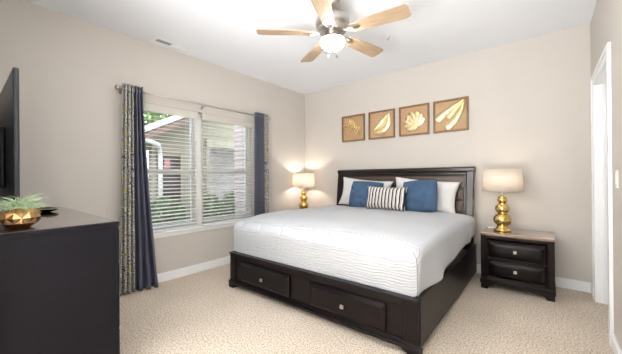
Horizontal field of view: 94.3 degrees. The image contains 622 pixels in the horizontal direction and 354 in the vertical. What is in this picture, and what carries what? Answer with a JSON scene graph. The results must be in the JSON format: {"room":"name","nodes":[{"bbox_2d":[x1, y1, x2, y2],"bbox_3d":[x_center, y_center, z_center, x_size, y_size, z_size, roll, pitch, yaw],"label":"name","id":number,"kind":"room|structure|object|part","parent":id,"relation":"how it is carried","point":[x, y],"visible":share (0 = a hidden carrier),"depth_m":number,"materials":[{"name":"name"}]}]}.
{"room":"bedroom","nodes":[
{"label":"bedroom","id":0,"kind":"room"},
{"bbox_2d":[0,0,304,283],"bbox_3d":[-1.444,-0.154,3.868,0.180,2.740,4.304,-1,0,39],"label":"wall","id":1,"kind":"structure","parent":0,"point":[70,68],"depth_m":2.92,"materials":[{"name":"paint"}]},
{"bbox_2d":[119,256,229,293],"bbox_3d":[-1.367,1.164,3.793,0.015,0.103,4.034,-1,0,39],"label":"baseboard","id":2,"kind":"structure","parent":1,"relation":"attached to","point":[184,271],"depth_m":3.62,"materials":[{"name":"white wood"}]},
{"bbox_2d":[115,85,270,119],"bbox_3d":[-1.343,-0.920,3.766,0.117,0.070,2.120,-1,0,39],"label":"curtain rod","id":3,"kind":"object","parent":1,"relation":"attached to","point":[117,87],"visible":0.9,"depth_m":3.49,"materials":[{"name":"silver metal"}]},
{"bbox_2d":[120,83,134,295],"bbox_3d":[-1.913,0.120,2.989,0.080,2.173,0.137,-1,0,39],"label":"curtain","id":4,"kind":"object","parent":3,"relation":"hanging from","point":[127,254],"visible":1,"depth_m":2.99,"materials":[{"name":"grey fabric"}]},
{"bbox_2d":[133,86,158,290],"bbox_3d":[-1.794,0.119,3.123,0.236,2.173,0.092,0,0,-37],"label":"curtain","id":5,"kind":"object","parent":3,"relation":"hanging from","point":[145,261],"visible":0.92,"depth_m":3.10,"materials":[{"name":"fabric"}]},
{"bbox_2d":[254,112,264,215],"bbox_3d":[-0.792,0.113,4.381,0.090,2.173,0.176,-1,0,39],"label":"curtain","id":6,"kind":"object","parent":3,"relation":"hanging from","point":[259,160],"visible":0.68,"depth_m":4.37,"materials":[{"name":"fabric"}]},
{"bbox_2d":[264,114,268,212],"bbox_3d":[-0.702,0.113,4.488,0.067,2.173,0.100,-1,0,39],"label":"curtain","id":7,"kind":"object","parent":3,"relation":"hanging from","point":[266,129],"visible":0.6,"depth_m":4.47,"materials":[{"name":"grey fabric"}]},
{"bbox_2d":[153,220,241,238],"bbox_3d":[-1.440,0.669,3.757,0.115,0.063,1.810,-1,0,39],"label":"trim","id":8,"kind":"structure","parent":1,"relation":"attached to","point":[232,223],"depth_m":3.65,"materials":[{"name":"white wood"}]},
{"bbox_2d":[148,114,250,229],"bbox_3d":[-1.510,-0.091,3.810,0.070,1.495,1.750,-1,0,39],"label":"window","id":9,"kind":"structure","parent":1,"relation":"in","point":[199,139],"depth_m":3.80,"materials":[{"name":"plastic"}]},
{"bbox_2d":[143,102,197,232],"bbox_3d":[-1.741,-0.099,3.418,0.065,1.473,0.840,-1,0,39],"label":"window blind","id":10,"kind":"object","parent":9,"relation":"attached to","point":[148,107],"visible":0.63,"depth_m":3.48,"materials":[{"name":"white plastic"}]},
{"bbox_3d":[-1.739,0.627,3.420,0.052,0.022,0.820,-1,0,39],"label":"rail","id":11,"kind":"part","parent":10,"relation":"part of","materials":[{"name":"white plastic"}]},
{"bbox_3d":[-1.745,-0.082,3.421,0.055,1.420,0.576,-1,0,39],"label":"ladder cord","id":12,"kind":"part","parent":10,"relation":"part of","materials":[{"name":"white fabric"}]},
{"bbox_3d":[-1.785,-0.089,3.470,0.055,1.395,0.775,-1,0,39],"label":"sash","id":13,"kind":"part","parent":9,"relation":"part of","materials":[{"name":"plastic"}]},
{"bbox_3d":[-1.231,-0.093,4.148,0.055,1.395,0.775,-1,0,39],"label":"sash","id":14,"kind":"part","parent":9,"relation":"part of","materials":[{"name":"plastic"}]},
{"bbox_2d":[201,113,252,224],"bbox_3d":[-1.172,-0.102,4.115,0.065,1.473,0.840,-1,0,39],"label":"window blind","id":15,"kind":"object","parent":9,"relation":"attached to","point":[212,118],"visible":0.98,"depth_m":4.06,"materials":[{"name":"white plastic"}]},
{"bbox_3d":[-1.169,0.623,4.117,0.052,0.022,0.820,-1,0,39],"label":"rail","id":16,"kind":"part","parent":15,"relation":"part of","materials":[{"name":"white plastic"}]},
{"bbox_3d":[-1.175,-0.086,4.118,0.055,1.420,0.576,-1,0,39],"label":"ladder cord","id":17,"kind":"part","parent":15,"relation":"part of","materials":[{"name":"white fabric"}]},
{"bbox_2d":[23,0,596,94],"bbox_3d":[-0.123,-1.599,1.212,5.609,0.120,6.734,-1,0,39],"label":"ceiling","id":18,"kind":"structure","parent":0,"point":[223,33],"depth_m":2.99,"materials":[{"name":"paint"}]},
{"bbox_2d":[150,36,190,52],"bbox_3d":[-1.604,-1.519,3.318,0.150,0.009,0.410,-1,0,39],"label":"ceiling vent","id":19,"kind":"object","parent":18,"relation":"in","point":[156,39],"visible":1,"depth_m":3.30,"materials":[{"name":"white metal"}]},
{"bbox_2d":[256,0,410,61],"bbox_3d":[0.225,-1.272,2.537,1.261,0.536,1.275,-1,0,39],"label":"ceiling fan","id":20,"kind":"object","parent":18,"relation":"hanging from","point":[332,23],"visible":1,"depth_m":2.45,"materials":[{"name":"brown wood"}]},
{"bbox_3d":[-0.228,-1.258,2.514,0.485,0.007,0.150,0,11,-4],"label":"blade","id":21,"kind":"part","parent":20,"relation":"part of","materials":[{"name":"brown wood"}]},
{"bbox_3d":[0.035,-1.260,2.929,0.150,0.007,0.485,-12,4,-21],"label":"blade","id":22,"kind":"part","parent":20,"relation":"part of","materials":[{"name":"brown wood"}]},
{"bbox_3d":[0.086,-1.262,2.136,0.150,0.007,0.485,11,3,14],"label":"blade","id":23,"kind":"part","parent":20,"relation":"part of","materials":[{"name":"brown wood"}]},
{"bbox_3d":[0.190,-1.161,2.541,0.212,0.089,0.212,-1,0,39],"label":"lamp shade","id":24,"kind":"part","parent":20,"relation":"part of","materials":[{"name":"white glass"}]},
{"bbox_3d":[0.510,-1.264,2.808,0.485,0.007,0.150,0,-11,-40],"label":"blade","id":25,"kind":"part","parent":20,"relation":"part of","materials":[{"name":"brown wood"}]},
{"bbox_3d":[0.542,-1.265,2.318,0.485,0.007,0.150,-1,-11,32],"label":"blade","id":26,"kind":"part","parent":20,"relation":"part of","materials":[{"name":"brown wood"}]},
{"bbox_2d":[119,263,613,353],"bbox_3d":[-0.099,1.261,1.208,5.609,0.120,6.734,-1,0,39],"label":"floor","id":27,"kind":"structure","parent":0,"point":[198,312],"depth_m":2.33,"materials":[{"name":"carpet"}]},
{"bbox_2d":[0,207,119,353],"bbox_3d":[-1.879,0.744,2.005,1.472,0.945,0.580,-1,0,39],"label":"dresser","id":28,"kind":"object","parent":27,"relation":"on","point":[59,274],"visible":0.99,"depth_m":1.54,"materials":[{"name":"brown wood"}]},
{"bbox_2d":[0,67,40,217],"bbox_3d":[-2.070,-0.169,1.988,1.120,0.885,0.240,-1,0,39],"label":"television","id":29,"kind":"object","parent":28,"relation":"on","point":[9,95],"visible":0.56,"depth_m":1.70,"materials":[{"name":"plastic"}]},
{"bbox_2d":[0,193,51,228],"bbox_3d":[-1.563,0.177,1.546,0.257,0.183,0.254,0,0,-9],"label":"planter","id":30,"kind":"object","parent":28,"relation":"on","point":[15,214],"visible":1,"depth_m":1.49,"materials":[{"name":"gold metal"}]},
{"bbox_3d":[-1.544,0.216,1.530,0.162,0.105,0.162,-1,0,39],"label":"pot","id":31,"kind":"part","parent":30,"relation":"part of","materials":[{"name":"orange metal"}]},
{"bbox_2d":[37,207,59,211],"bbox_3d":[-2.069,0.257,2.254,0.277,0.034,0.156,-1,0,39],"label":"decorative bowl","id":32,"kind":"object","parent":28,"relation":"on","point":[42,209],"visible":0.66,"depth_m":2.23,"materials":[{"name":"black paint"}]},
{"bbox_3d":[-1.442,0.823,1.977,0.693,0.192,0.016,-1,0,39],"label":"drawer","id":33,"kind":"part","parent":28,"relation":"part of","materials":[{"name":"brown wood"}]},
{"bbox_2d":[229,167,476,353],"bbox_3d":[0.571,0.541,3.363,2.084,1.315,2.211,-1,0,39],"label":"bed","id":34,"kind":"object","parent":27,"relation":"on","point":[406,322],"visible":0.52,"depth_m":2.45,"materials":[{"name":"espresso wood"},{"name":"white cotton fabric"}]},
{"bbox_3d":[-0.468,1.001,2.837,0.700,0.200,0.032,-1,0,39],"label":"drawer","id":35,"kind":"part","parent":34,"relation":"part of","materials":[{"name":"brown wood"}]},
{"bbox_3d":[-0.082,0.988,2.558,2.060,0.310,0.050,-1,0,39],"label":"footboard","id":36,"kind":"part","parent":34,"relation":"part of","materials":[{"name":"brown wood"}]},
{"bbox_3d":[-0.095,1.136,2.541,2.084,0.043,0.034,-1,0,39],"label":"moulding","id":37,"kind":"part","parent":34,"relation":"part of","materials":[{"name":"brown wood"}]},
{"bbox_3d":[-0.084,0.829,2.558,2.076,0.016,0.064,-1,0,39],"label":"cap rail","id":38,"kind":"part","parent":34,"relation":"part of","materials":[{"name":"brown wood"}]},
{"bbox_3d":[0.480,0.559,4.741,0.085,1.285,0.135,-1,0,39],"label":"headboard post","id":39,"kind":"part","parent":34,"relation":"part of","materials":[{"name":"black wood"}]},
{"bbox_3d":[0.256,0.994,2.245,0.690,0.200,0.032,-1,0,39],"label":"drawer","id":40,"kind":"part","parent":34,"relation":"part of","materials":[{"name":"brown wood"}]},
{"bbox_3d":[1.232,-0.038,4.164,1.817,0.035,0.048,-1,0,39],"label":"moulding","id":41,"kind":"part","parent":34,"relation":"part of","materials":[{"name":"black wood"}]},
{"bbox_3d":[1.224,0.057,4.154,1.767,0.154,0.034,-1,0,39],"label":"leather panel","id":42,"kind":"part","parent":34,"relation":"part of","materials":[{"name":"leather"}]},
{"bbox_3d":[1.241,-0.088,4.177,1.999,0.065,0.098,-1,0,39],"label":"rail","id":43,"kind":"part","parent":34,"relation":"part of","materials":[{"name":"black wood"}]},
{"bbox_3d":[0.672,1.170,1.942,0.138,0.050,0.072,-1,0,39],"label":"leg","id":44,"kind":"part","parent":34,"relation":"part of","materials":[{"name":"brown wood"}]},
{"bbox_3d":[1.227,0.414,4.153,1.817,0.960,0.102,-1,0,39],"label":"headboard","id":45,"kind":"part","parent":34,"relation":"part of","materials":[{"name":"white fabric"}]},
{"bbox_3d":[1.344,0.974,2.704,0.035,0.335,1.980,-1,0,39],"label":"rail","id":46,"kind":"part","parent":34,"relation":"part of","materials":[{"name":"brown wood"}]},
{"bbox_3d":[1.726,0.217,3.717,0.440,0.155,0.031,-1,0,39],"label":"leather panel","id":47,"kind":"part","parent":34,"relation":"part of","materials":[{"name":"leather"}]},
{"bbox_3d":[1.716,0.382,3.703,0.440,0.155,0.028,-1,0,39],"label":"leather panel","id":48,"kind":"part","parent":34,"relation":"part of","materials":[{"name":"leather"}]},
{"bbox_3d":[1.908,0.380,3.571,0.025,0.815,0.100,-1,0,39],"label":"moulding","id":49,"kind":"part","parent":34,"relation":"part of","materials":[{"name":"black wood"}]},
{"bbox_3d":[1.953,0.545,3.537,0.085,1.285,0.135,-1,0,39],"label":"headboard post","id":50,"kind":"part","parent":34,"relation":"part of","materials":[{"name":"black wood"}]},
{"bbox_3d":[0.561,0.701,3.349,1.880,0.315,1.830,-1,0,39],"label":"mattress","id":51,"kind":"object","parent":34,"relation":"on","visible":0},
{"bbox_2d":[233,205,475,296],"bbox_3d":[0.525,0.658,3.345,2.157,0.482,1.928,-1,0,39],"label":"comforter","id":52,"kind":"object","parent":51,"relation":"on","point":[408,253],"visible":0.97,"depth_m":2.50,"materials":[{"name":"white fabric"}]},
{"bbox_2d":[338,177,392,204],"bbox_3d":[0.794,0.243,4.303,0.873,0.502,0.177,-1,0,40],"label":"sleeping pillow","id":53,"kind":"object","parent":52,"relation":"on","point":[348,182],"visible":0.29,"depth_m":4.43,"materials":[{"name":"white fabric"}]},
{"bbox_2d":[349,181,383,207],"bbox_3d":[0.776,0.258,4.107,0.506,0.396,0.212,-1,0,37],"label":"throw pillow","id":54,"kind":"object","parent":52,"relation":"on","point":[358,197],"visible":0.62,"depth_m":4.10,"materials":[{"name":"blue fabric"}]},
{"bbox_2d":[365,186,407,210],"bbox_3d":[0.973,0.276,3.755,0.567,0.310,0.175,-1,0,38],"label":"lumbar pillow","id":55,"kind":"object","parent":52,"relation":"on","point":[378,197],"visible":1,"depth_m":3.68,"materials":[{"name":"fabric"}]},
{"bbox_2d":[403,179,437,212],"bbox_3d":[1.355,0.242,3.622,0.460,0.421,0.223,-1,0,40],"label":"throw pillow","id":56,"kind":"object","parent":52,"relation":"on","point":[421,195],"visible":0.88,"depth_m":3.54,"materials":[{"name":"blue fabric"}]},
{"bbox_2d":[395,177,460,212],"bbox_3d":[1.464,0.237,3.755,0.874,0.492,0.172,-1,0,39],"label":"sleeping pillow","id":57,"kind":"object","parent":52,"relation":"on","point":[447,191],"visible":0.45,"depth_m":3.54,"materials":[{"name":"white fabric"}]},
{"bbox_2d":[480,227,555,301],"bbox_3d":[2.199,0.888,3.080,0.624,0.592,0.504,-1,0,39],"label":"nightstand","id":58,"kind":"object","parent":27,"relation":"on","point":[520,259],"visible":1,"depth_m":2.91,"materials":[{"name":"brown wood"}]},
{"bbox_2d":[482,168,523,231],"bbox_3d":[2.110,0.251,3.184,0.390,0.680,0.390,-1,0,39],"label":"table lamp","id":59,"kind":"object","parent":58,"relation":"on","point":[493,180],"visible":1,"depth_m":3.10,"materials":[{"name":"gold metal"}]},
{"bbox_3d":[2.109,0.034,3.185,0.390,0.245,0.390,-1,0,39],"label":"lamp shade","id":60,"kind":"part","parent":59,"relation":"part of","materials":[{"name":"white fabric"}]},
{"bbox_3d":[2.070,0.761,2.923,0.470,0.181,0.050,-1,0,39],"label":"drawer","id":61,"kind":"part","parent":58,"relation":"part of","materials":[{"name":"brown wood"}]},
{"bbox_3d":[2.071,0.862,2.924,0.512,0.427,0.020,-1,0,39],"label":"frame moulding","id":62,"kind":"part","parent":58,"relation":"part of","materials":[{"name":"brown wood"}]},
{"bbox_3d":[2.071,0.959,2.923,0.470,0.183,0.050,-1,0,39],"label":"drawer","id":63,"kind":"part","parent":58,"relation":"part of","materials":[{"name":"brown wood"}]},
{"bbox_3d":[-0.001,0.910,4.879,0.624,0.592,0.504,-1,0,39],"label":"nightstand","id":64,"kind":"object","parent":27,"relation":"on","visible":0},
{"bbox_2d":[292,173,314,208],"bbox_3d":[-0.127,0.273,5.000,0.390,0.680,0.390,-1,0,39],"label":"table lamp","id":65,"kind":"object","parent":64,"relation":"on","point":[300,180],"visible":0.86,"depth_m":4.86,"materials":[{"name":"gold metal"}]},
{"bbox_3d":[-0.129,0.056,5.001,0.390,0.245,0.390,-1,0,39],"label":"lamp shade","id":66,"kind":"part","parent":65,"relation":"part of","materials":[{"name":"white fabric"}]},
{"bbox_2d":[305,24,591,284],"bbox_3d":[1.467,-0.178,4.171,3.945,2.740,0.150,-1,0,39],"label":"wall","id":67,"kind":"structure","parent":0,"point":[529,99],"depth_m":3.42,"materials":[{"name":"paint"}]},
{"bbox_2d":[342,113,364,141],"bbox_3d":[0.682,-0.792,4.685,0.422,0.422,0.039,-1,0,39],"label":"wall picture","id":68,"kind":"object","parent":67,"relation":"attached to","point":[353,126],"visible":1,"depth_m":4.68,"materials":[{"name":"brown wood"}]},
{"bbox_2d":[368,108,394,139],"bbox_3d":[1.064,-0.796,4.372,0.422,0.422,0.041,-1,0,39],"label":"wall picture","id":69,"kind":"object","parent":67,"relation":"attached to","point":[381,124],"visible":1,"depth_m":4.37,"materials":[{"name":"brown wood"}]},
{"bbox_2d":[399,103,429,136],"bbox_3d":[1.443,-0.800,4.062,0.422,0.422,0.041,-1,0,39],"label":"wall picture","id":70,"kind":"object","parent":67,"relation":"attached to","point":[413,119],"visible":1,"depth_m":4.05,"materials":[{"name":"brown wood"}]},
{"bbox_2d":[433,96,468,132],"bbox_3d":[1.815,-0.803,3.761,0.422,0.422,0.037,-1,0,39],"label":"wall picture","id":71,"kind":"object","parent":67,"relation":"attached to","point":[449,115],"visible":1,"depth_m":3.75,"materials":[{"name":"brown wood"}]},
{"bbox_2d":[447,260,590,292],"bbox_3d":[1.381,1.142,4.142,3.799,0.103,0.015,-1,0,39],"label":"baseboard","id":72,"kind":"structure","parent":67,"relation":"attached to","point":[578,285],"depth_m":3.03,"materials":[{"name":"white wood"}]},
{"bbox_2d":[590,0,621,349],"bbox_3d":[0.819,-0.179,0.353,0.116,2.740,6.584,-1,0,39],"label":"wall","id":73,"kind":"structure","parent":0,"point":[606,21],"depth_m":1.93,"materials":[{"name":"paint"}]},
{"bbox_2d":[594,64,607,303],"bbox_3d":[2.478,0.148,2.379,0.116,2.065,0.820,-1,0,39],"label":"door","id":74,"kind":"structure","parent":73,"relation":"attached to","point":[600,85],"depth_m":2.69,"materials":[{"name":"white paint"}]},
{"bbox_2d":[590,42,613,345],"bbox_3d":[2.411,0.117,2.405,0.020,2.130,0.995,-1,0,39],"label":"trim","id":75,"kind":"structure","parent":73,"relation":"attached to","point":[605,58],"depth_m":2.04,"materials":[{"name":"white wood"}]},
{"bbox_2d":[611,332,621,353],"bbox_3d":[0.401,1.143,-0.070,0.015,0.103,5.390,-1,0,39],"label":"baseboard","id":76,"kind":"structure","parent":73,"relation":"attached to","point":[615,345],"depth_m":1.91,"materials":[{"name":"white wood"}]},
{"bbox_2d":[615,170,618,187],"bbox_3d":[1.979,0.014,1.870,0.010,0.116,0.072,-1,0,39],"label":"light switch","id":77,"kind":"object","parent":73,"relation":"attached to","point":[616,171],"visible":1,"depth_m":1.86,"materials":[{"name":"white plastic"}]},
{"label":"outside","id":78,"kind":"structure","parent":0,"visible":0},
{"bbox_3d":[-8.163,1.485,11.845,20.345,0.100,36.000,-1,0,39],"label":"ground","id":79,"kind":"structure","parent":78,"visible":0},
{"bbox_2d":[144,110,172,149],"bbox_3d":[-6.579,-0.987,12.508,3.525,4.843,4.212,-1,0,39],"label":"tree","id":80,"kind":"object","parent":79,"relation":"on","point":[146,113],"visible":0.03,"depth_m":11.29,"materials":[{"name":"green plant"}]},
{"bbox_2d":[151,195,187,225],"bbox_3d":[-2.704,0.860,5.380,0.691,1.040,0.801,-1,0,39],"label":"shrub","id":81,"kind":"object","parent":79,"relation":"on","point":[161,198],"visible":0.28,"depth_m":5.26,"materials":[{"name":"green plant"}]},
{"bbox_2d":[145,115,244,221],"bbox_3d":[-3.945,-0.863,6.126,4.150,4.507,10.500,-1,0,39],"label":"neighboring house","id":82,"kind":"structure","parent":79,"relation":"on","point":[233,165],"depth_m":6.58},
{"bbox_3d":[-2.944,0.133,6.636,0.020,2.500,1.350,-1,0,39],"label":"corner trim","id":83,"kind":"part","parent":82,"relation":"part of","materials":[{"name":"white"}]},
{"bbox_2d":[189,194,225,218],"bbox_3d":[-2.171,0.850,6.038,0.721,1.054,0.799,-1,0,39],"label":"shrub","id":84,"kind":"object","parent":79,"relation":"on","point":[215,198],"visible":0.2,"depth_m":5.94,"materials":[{"name":"green plant"}]},
{"bbox_2d":[220,191,234,215],"bbox_3d":[-1.860,0.857,6.958,0.702,1.037,0.810,-1,0,39],"label":"shrub","id":85,"kind":"object","parent":79,"relation":"on","point":[231,191],"visible":0.11,"depth_m":6.72,"materials":[{"name":"green plant"}]}
]}

